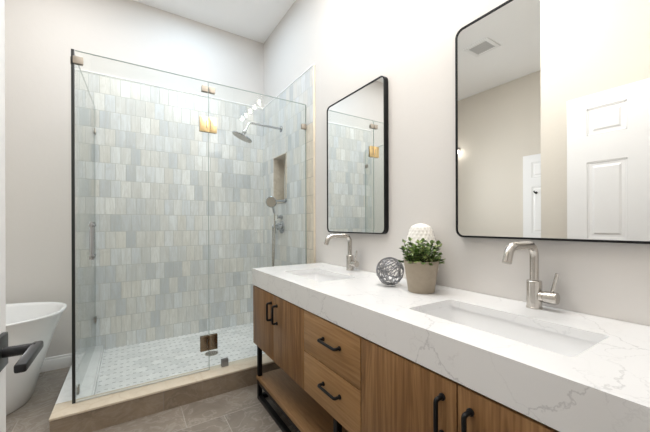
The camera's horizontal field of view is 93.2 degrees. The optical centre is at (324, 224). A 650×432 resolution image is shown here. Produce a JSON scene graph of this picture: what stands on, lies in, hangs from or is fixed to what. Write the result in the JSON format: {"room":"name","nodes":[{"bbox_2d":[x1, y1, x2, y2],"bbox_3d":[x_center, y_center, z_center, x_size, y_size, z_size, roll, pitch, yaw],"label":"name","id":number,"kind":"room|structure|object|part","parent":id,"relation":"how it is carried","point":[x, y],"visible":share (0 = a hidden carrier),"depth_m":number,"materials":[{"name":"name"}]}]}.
{"room":"bathroom","nodes":[
{"label":"bathroom","id":0,"kind":"room"},
{"bbox_2d":[5,0,263,357],"bbox_3d":[-2.144,-0.418,2.505,3.425,3.135,0.130,0,0,-33],"label":"wall","id":1,"kind":"structure","parent":0,"point":[151,152],"depth_m":2.74,"materials":[{"name":"tile"}]},
{"bbox_2d":[40,353,71,372],"bbox_3d":[-2.732,1.099,2.052,1.698,0.105,0.016,0,0,-33],"label":"baseboard","id":2,"kind":"structure","parent":1,"relation":"attached to","point":[61,361],"depth_m":2.43,"materials":[{"name":"white paint"}]},
{"bbox_2d":[81,64,314,108],"bbox_3d":[-1.053,-1.270,2.482,1.606,0.010,1.106,0,0,-33],"label":"trim","id":3,"kind":"structure","parent":1,"relation":"attached to","point":[313,64],"depth_m":2.83,"materials":[{"name":"white paint"}]},
{"bbox_2d":[6,367,296,431],"bbox_3d":[-0.765,1.195,0.465,3.545,0.100,5.050,0,0,-33],"label":"floor","id":4,"kind":"structure","parent":0,"point":[239,410],"depth_m":1.84,"materials":[{"name":"grey tile"}]},
{"bbox_2d":[6,302,66,414],"bbox_3d":[-2.446,0.865,1.735,1.520,0.572,0.758,0,0,-33],"label":"bathtub","id":5,"kind":"object","parent":4,"relation":"on","point":[30,322],"visible":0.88,"depth_m":1.94,"materials":[{"name":"white ceramic"}]},
{"bbox_2d":[49,345,279,431],"bbox_3d":[-1.054,1.080,2.482,1.597,0.132,1.078,0,0,-33],"label":"shower curb","id":6,"kind":"object","parent":4,"relation":"on","point":[95,414],"depth_m":1.89,"materials":[{"name":"beige stone"}]},
{"bbox_2d":[70,49,96,403],"bbox_3d":[-1.656,0.011,2.158,0.062,2.005,0.976,0,0,-31],"label":"glass panel","id":7,"kind":"object","parent":6,"relation":"on","point":[83,130],"visible":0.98,"depth_m":1.98,"materials":[{"name":"grey"}]},
{"bbox_2d":[75,50,217,402],"bbox_3d":[-1.090,0.011,1.956,0.777,2.002,0.108,0,0,-33],"label":"shower door","id":8,"kind":"structure","parent":6,"relation":"on","point":[206,124],"depth_m":2.10,"materials":[{"name":"clear glass"}]},
{"bbox_3d":[-1.337,0.094,1.763,0.028,0.217,0.050,0,0,-33],"label":"pull handle","id":9,"kind":"part","parent":8,"relation":"part of","materials":[{"name":"silver metal"}]},
{"bbox_3d":[-1.369,0.094,1.812,0.028,0.217,0.050,0,0,-33],"label":"pull handle","id":10,"kind":"part","parent":8,"relation":"part of","materials":[{"name":"silver metal"}]},
{"bbox_2d":[201,82,306,369],"bbox_3d":[-0.501,0.009,2.332,0.818,2.002,0.023,0,0,-33],"label":"glass panel","id":11,"kind":"object","parent":6,"relation":"on","point":[206,89],"visible":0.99,"depth_m":2.20,"materials":[{"name":"grey"}]},
{"bbox_2d":[253,285,558,431],"bbox_3d":[0.246,0.771,1.400,0.582,0.742,1.898,0,0,-33],"label":"vanity cabinet","id":12,"kind":"object","parent":4,"relation":"on","point":[330,377],"visible":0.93,"depth_m":1.16,"materials":[{"name":"brown wood"}]},
{"bbox_3d":[-0.430,0.968,2.021,0.026,0.352,0.026,0,0,-33],"label":"leg","id":13,"kind":"part","parent":12,"relation":"part of","materials":[{"name":"black metal"}]},
{"bbox_3d":[-0.382,0.600,1.923,0.020,0.380,0.337,0,0,-33],"label":"door","id":14,"kind":"part","parent":12,"relation":"part of","materials":[{"name":"brown wood"}]},
{"bbox_3d":[-0.327,0.509,1.787,0.034,0.117,0.019,0,0,-33],"label":"handle","id":15,"kind":"part","parent":12,"relation":"part of","materials":[{"name":"black metal"}]},
{"bbox_3d":[-0.284,0.509,1.719,0.034,0.117,0.019,0,0,-33],"label":"handle","id":16,"kind":"part","parent":12,"relation":"part of","materials":[{"name":"black metal"}]},
{"bbox_3d":[0.260,1.078,1.399,0.518,0.128,1.817,0,0,-33],"label":"rail","id":17,"kind":"part","parent":12,"relation":"part of","materials":[{"name":"black metal"}]},
{"bbox_3d":[-0.192,0.599,1.625,0.020,0.380,0.363,0,0,-33],"label":"door","id":18,"kind":"part","parent":12,"relation":"part of","materials":[{"name":"brown wood"}]},
{"bbox_2d":[256,368,347,431],"bbox_3d":[0.259,1.002,1.395,0.521,0.024,1.826,0,0,-33],"label":"shelf","id":19,"kind":"object","parent":12,"relation":"attached to","point":[305,414],"depth_m":1.70,"materials":[{"name":"brown wood"}]},
{"bbox_3d":[0.012,0.683,1.256,0.034,0.019,0.140,0,0,-33],"label":"handle","id":20,"kind":"part","parent":12,"relation":"part of","materials":[{"name":"black metal"}]},
{"bbox_3d":[0.011,0.491,1.256,0.034,0.019,0.140,0,0,-33],"label":"handle","id":21,"kind":"part","parent":12,"relation":"part of","materials":[{"name":"black metal"}]},
{"bbox_3d":[0.022,0.695,1.290,0.020,0.187,0.423,0,0,-33],"label":"drawer","id":22,"kind":"part","parent":12,"relation":"part of","materials":[{"name":"brown wood"}]},
{"bbox_3d":[0.021,0.503,1.290,0.020,0.189,0.423,0,0,-33],"label":"drawer","id":23,"kind":"part","parent":12,"relation":"part of","materials":[{"name":"brown wood"}]},
{"bbox_3d":[0.052,0.967,1.266,0.026,0.352,0.026,0,0,-33],"label":"leg","id":24,"kind":"part","parent":12,"relation":"part of","materials":[{"name":"black metal"}]},
{"bbox_3d":[0.240,0.598,0.948,0.020,0.380,0.381,0,0,-33],"label":"door","id":25,"kind":"part","parent":12,"relation":"part of","materials":[{"name":"brown wood"}]},
{"bbox_3d":[0.298,0.507,0.807,0.034,0.117,0.019,0,0,-33],"label":"handle","id":26,"kind":"part","parent":12,"relation":"part of","materials":[{"name":"black metal"}]},
{"bbox_2d":[252,263,649,431],"bbox_3d":[0.261,0.347,1.407,0.554,0.107,1.925,0,0,-33],"label":"countertop","id":27,"kind":"structure","parent":12,"relation":"on","point":[605,387],"depth_m":0.81,"materials":[{"name":"white stone"}]},
{"bbox_2d":[294,272,340,281],"bbox_3d":[-0.043,0.387,1.811,0.280,0.132,0.470,0,0,-33],"label":"undermount sink","id":28,"kind":"object","parent":27,"relation":"in","point":[315,276],"visible":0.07,"depth_m":2.02,"materials":[{"name":"white ceramic"}]},
{"bbox_2d":[324,234,358,270],"bbox_3d":[0.101,0.176,1.904,0.221,0.235,0.099,0,0,-33],"label":"faucet","id":29,"kind":"object","parent":27,"relation":"on","point":[351,263],"visible":1,"depth_m":1.95,"materials":[{"name":"silver metal"}]},
{"bbox_3d":[0.084,0.127,1.922,0.208,0.137,0.028,0,0,-33],"label":"spout","id":30,"kind":"part","parent":29,"relation":"part of","materials":[{"name":"silver metal"}]},
{"bbox_2d":[376,257,403,284],"bbox_3d":[0.313,0.225,1.481,0.134,0.134,0.134,0,0,-33],"label":"ball","id":31,"kind":"object","parent":27,"relation":"on","point":[398,264],"visible":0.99,"depth_m":1.45,"materials":[{"name":"silver metal"}]},
{"bbox_2d":[403,223,438,268],"bbox_3d":[0.466,0.143,1.496,0.121,0.298,0.197,0,0,-30],"label":"ceramic vase","id":32,"kind":"object","parent":27,"relation":"on","point":[419,231],"visible":0.34,"depth_m":1.46,"materials":[{"name":"white"}]},
{"bbox_2d":[398,237,445,293],"bbox_3d":[0.430,0.174,1.347,0.201,0.237,0.194,0,0,39],"label":"potted plant","id":33,"kind":"object","parent":27,"relation":"on","point":[421,266],"visible":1,"depth_m":1.30,"materials":[{"name":"green plant"}]},
{"bbox_3d":[0.420,0.225,1.342,0.149,0.136,0.149,0,0,-33],"label":"pot","id":34,"kind":"part","parent":33,"relation":"part of","materials":[{"name":"beige ceramic"}]},
{"bbox_2d":[423,306,597,356],"bbox_3d":[0.516,0.386,0.936,0.280,0.132,0.513,0,0,-33],"label":"undermount sink","id":35,"kind":"object","parent":27,"relation":"in","point":[562,344],"visible":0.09,"depth_m":0.99,"materials":[{"name":"white ceramic"}]},
{"bbox_2d":[502,241,559,309],"bbox_3d":[0.673,0.174,1.008,0.221,0.235,0.099,0,0,-33],"label":"faucet","id":36,"kind":"object","parent":27,"relation":"on","point":[535,296],"visible":1,"depth_m":1.05,"materials":[{"name":"silver metal"}]},
{"bbox_3d":[0.656,0.126,1.026,0.208,0.137,0.028,0,0,-33],"label":"spout","id":37,"kind":"part","parent":36,"relation":"part of","materials":[{"name":"silver metal"}]},
{"bbox_3d":[0.766,0.199,1.024,0.026,0.072,0.011,0,0,44],"label":"lever","id":38,"kind":"part","parent":36,"relation":"part of","materials":[{"name":"silver metal"}]},
{"bbox_3d":[0.341,0.507,0.740,0.034,0.117,0.019,0,0,-33],"label":"handle","id":39,"kind":"part","parent":12,"relation":"part of","materials":[{"name":"black metal"}]},
{"bbox_3d":[0.446,0.597,0.626,0.020,0.380,0.374,0,0,-33],"label":"door","id":40,"kind":"part","parent":12,"relation":"part of","materials":[{"name":"brown wood"}]},
{"bbox_2d":[95,323,264,394],"bbox_3d":[-1.029,1.101,2.595,1.433,0.090,0.915,0,0,-33],"label":"floor","id":41,"kind":"structure","parent":0,"point":[133,364],"depth_m":2.44,"materials":[{"name":"white tile"}]},
{"bbox_2d":[205,351,217,355],"bbox_3d":[-0.929,1.055,2.513,0.104,0.004,0.104,0,0,-33],"label":"shower drain","id":42,"kind":"object","parent":41,"relation":"on","point":[209,353],"visible":1,"depth_m":2.50,"materials":[{"name":"silver metal"}]},
{"bbox_2d":[133,0,294,43],"bbox_3d":[-0.775,-2.040,0.465,3.545,0.100,5.050,0,0,-33],"label":"ceiling","id":43,"kind":"structure","parent":0,"point":[255,20],"depth_m":2.89,"materials":[{"name":"white paint"}]},
{"bbox_2d":[263,0,649,325],"bbox_3d":[0.636,-0.426,1.434,0.132,3.135,4.930,0,0,-33],"label":"wall","id":44,"kind":"structure","parent":0,"point":[350,44],"depth_m":1.66,"materials":[{"name":"white paint"}]},
{"bbox_2d":[232,122,282,142],"bbox_3d":[-0.624,-0.847,2.848,0.468,0.206,0.188,0,0,-33],"label":"shower head","id":45,"kind":"object","parent":44,"relation":"attached to","point":[242,136],"visible":1,"depth_m":2.78},
{"bbox_3d":[-0.749,-0.781,2.769,0.165,0.075,0.176,0,0,-33],"label":"nozzle plate","id":46,"kind":"part","parent":45,"relation":"part of","materials":[{"name":"silver metal"}]},
{"bbox_3d":[-0.578,-0.887,2.866,0.355,0.096,0.021,0,0,-33],"label":"shower arm","id":47,"kind":"part","parent":45,"relation":"part of","materials":[{"name":"silver metal"}]},
{"bbox_2d":[266,196,286,266],"bbox_3d":[-0.487,0.169,2.891,0.196,0.843,0.251,0,0,-33],"label":"shower","id":48,"kind":"object","parent":44,"relation":"attached to","point":[271,202],"visible":0.7,"depth_m":2.83,"materials":[{"name":"silver metal"}]},
{"bbox_3d":[-0.488,-0.201,2.779,0.088,0.086,0.022,0,0,7],"label":"nozzle plate","id":49,"kind":"part","parent":48,"relation":"part of","materials":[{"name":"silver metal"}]},
{"bbox_2d":[272,215,283,233],"bbox_3d":[-0.450,-0.003,2.942,0.078,0.183,0.124,0,0,-33],"label":"shower valve","id":50,"kind":"object","parent":44,"relation":"attached to","point":[280,226],"visible":0.91,"depth_m":2.93,"materials":[{"name":"silver metal"}]},
{"bbox_2d":[273,152,286,203],"bbox_3d":[-0.394,-0.438,3.021,0.119,0.465,0.295,0,0,-33],"label":"shower niche","id":51,"kind":"object","parent":44,"relation":"attached to","point":[278,162],"depth_m":3.13,"materials":[{"name":"beige tile"}]},
{"bbox_2d":[284,160,285,199],"bbox_3d":[-0.344,-0.438,3.053,0.010,0.465,0.295,0,0,-33],"label":"wall","id":52,"kind":"structure","parent":44,"relation":"attached to","point":[284,160],"depth_m":3.16,"materials":[{"name":"tile"}]},
{"bbox_2d":[306,122,312,263],"bbox_3d":[-0.118,0.163,2.507,0.012,1.960,0.117,0,0,-33],"label":"trim","id":53,"kind":"structure","parent":44,"relation":"attached to","point":[309,128],"depth_m":2.50,"materials":[{"name":"beige tile"}]},
{"bbox_2d":[313,65,315,262],"bbox_3d":[-0.085,-0.062,2.451,0.015,2.411,0.014,0,0,-33],"label":"trim","id":54,"kind":"structure","parent":44,"relation":"attached to","point":[314,239],"depth_m":2.44,"materials":[{"name":"beige stone"}]},
{"bbox_2d":[327,76,388,233],"bbox_3d":[0.188,-0.398,2.003,0.030,0.912,0.603,0,0,-33],"label":"wall mirror","id":55,"kind":"object","parent":44,"relation":"attached to","point":[357,123],"visible":1,"depth_m":1.94,"materials":[{"name":"black mirror"}]},
{"bbox_2d":[455,0,649,243],"bbox_3d":[0.764,-0.400,1.102,0.030,0.912,0.641,0,0,-33],"label":"wall mirror","id":56,"kind":"object","parent":44,"relation":"attached to","point":[552,97],"visible":1,"depth_m":1.05,"materials":[{"name":"black mirror"}]},
{"bbox_3d":[-1.317,-0.420,-0.179,1.690,3.135,1.195,0,0,-33],"label":"wall","id":57,"kind":"structure","parent":0,"visible":0},
{"bbox_2d":[0,0,43,431],"bbox_3d":[-0.489,0.123,0.311,0.176,2.018,0.816,0,0,-33],"label":"door","id":58,"kind":"structure","parent":57,"relation":"in","point":[29,352],"depth_m":0.65,"materials":[{"name":"white paint"}]},
{"bbox_3d":[-0.603,0.261,0.599,0.059,0.021,0.135,0,0,-33],"label":"lever","id":59,"kind":"part","parent":58,"relation":"part of","materials":[{"name":"grey metal"}]}
]}

